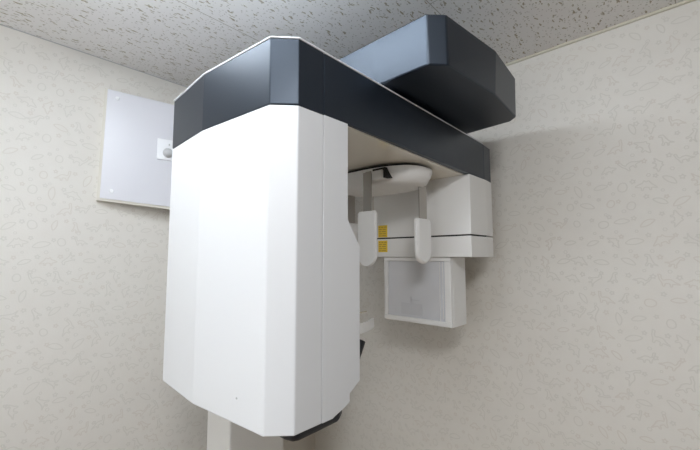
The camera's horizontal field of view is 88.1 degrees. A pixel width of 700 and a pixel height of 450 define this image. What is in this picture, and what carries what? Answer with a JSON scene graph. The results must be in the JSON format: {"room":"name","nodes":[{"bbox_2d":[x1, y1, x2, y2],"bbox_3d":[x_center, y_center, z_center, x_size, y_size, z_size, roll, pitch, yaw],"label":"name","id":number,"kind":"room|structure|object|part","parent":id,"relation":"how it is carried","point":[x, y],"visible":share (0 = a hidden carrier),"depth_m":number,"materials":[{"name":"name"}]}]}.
{"room":"radiology room","nodes":[
{"label":"radiology room","id":0,"kind":"room"},
{"bbox_2d":[0,25,314,449],"bbox_3d":[-1.025,0.640,0.874,0.061,2.400,2.450,-5,-7,43],"label":"wall","id":1,"kind":"structure","parent":0,"point":[83,279],"depth_m":1.09,"materials":[{"name":"paint"}]},
{"bbox_2d":[0,24,187,87],"bbox_3d":[-1.005,-0.556,0.953,0.002,0.002,2.444,-5,-7,43],"label":"trim","id":2,"kind":"structure","parent":1,"relation":"attached to","point":[0,24],"depth_m":1.15,"materials":[{"name":"grey plastic"}]},
{"bbox_2d":[96,88,173,209],"bbox_3d":[-0.655,-0.237,1.253,0.349,0.384,0.047,3,-6,-35],"label":"wall panel","id":3,"kind":"object","parent":1,"relation":"attached to","point":[130,172],"visible":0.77,"depth_m":1.19,"materials":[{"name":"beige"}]},
{"bbox_2d":[157,138,172,160],"bbox_3d":[-0.623,-0.258,1.239,0.064,0.072,0.019,3,-6,-35],"label":"wall switch","id":4,"kind":"object","parent":3,"relation":"attached to","point":[164,146],"visible":0.8,"depth_m":1.23,"materials":[{"name":"white plastic"}]},
{"bbox_3d":[-0.621,-0.247,1.236,0.033,0.033,0.013,3,-6,-35],"label":"knob","id":5,"kind":"part","parent":4,"relation":"part of","materials":[{"name":"grey plastic"}]},
{"bbox_2d":[0,0,683,86],"bbox_3d":[-0.036,-0.660,0.056,2.851,0.050,2.650,-5,-7,43],"label":"ceiling","id":6,"kind":"structure","parent":0,"point":[176,41],"depth_m":0.99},
{"bbox_2d":[315,0,699,449],"bbox_3d":[0.822,0.639,0.864,2.651,2.400,0.061,-5,-7,43],"label":"wall","id":7,"kind":"structure","parent":0,"point":[581,331],"depth_m":1.03,"materials":[{"name":"paint"}]},
{"bbox_2d":[505,0,695,65],"bbox_3d":[0.799,-0.554,0.942,2.651,0.008,0.006,-5,-7,43],"label":"trim","id":8,"kind":"structure","parent":7,"relation":"attached to","point":[678,4],"depth_m":1.02,"materials":[{"name":"beige"}]},
{"bbox_3d":[-0.036,1.781,-0.153,2.851,0.050,2.650,-5,-7,43],"label":"floor","id":9,"kind":"structure","parent":0,"visible":0},
{"bbox_2d":[163,14,515,449],"bbox_3d":[-0.117,0.752,1.006,1.074,2.200,0.827,-5,-7,43],"label":"machine","id":10,"kind":"object","parent":9,"relation":"on","point":[275,144],"visible":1,"depth_m":0.63,"materials":[{"name":"white paint"}]},
{"bbox_3d":[-0.227,-0.224,0.697,0.409,0.106,0.102,-5,-7,43],"label":"arm","id":11,"kind":"part","parent":10,"relation":"part of","materials":[{"name":"blue paint"}]},
{"bbox_2d":[379,242,386,250],"bbox_3d":[0.105,0.069,1.165,0.030,0.029,0.001,-5,-7,43],"label":"warning label","id":12,"kind":"object","parent":10,"relation":"attached to","point":[382,245],"depth_m":1.16,"materials":[{"name":"yellow paper"}]},
{"bbox_3d":[0.025,-0.197,0.965,0.409,0.113,0.632,-5,-7,43],"label":"arm","id":13,"kind":"part","parent":10,"relation":"part of","materials":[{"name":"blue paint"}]},
{"bbox_3d":[0.226,0.197,1.115,0.233,0.196,0.092,-5,-7,43],"label":"sensor frame","id":14,"kind":"part","parent":10,"relation":"part of","materials":[{"name":"white plastic"}]},
{"bbox_3d":[-0.044,-0.298,1.100,0.973,0.092,0.416,-5,-7,43],"label":"support arm","id":15,"kind":"part","parent":10,"relation":"part of","materials":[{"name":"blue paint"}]},
{"bbox_3d":[0.272,-0.169,1.228,0.408,0.105,0.090,-5,-7,43],"label":"arm","id":16,"kind":"part","parent":10,"relation":"part of","materials":[{"name":"blue paint"}]}
]}

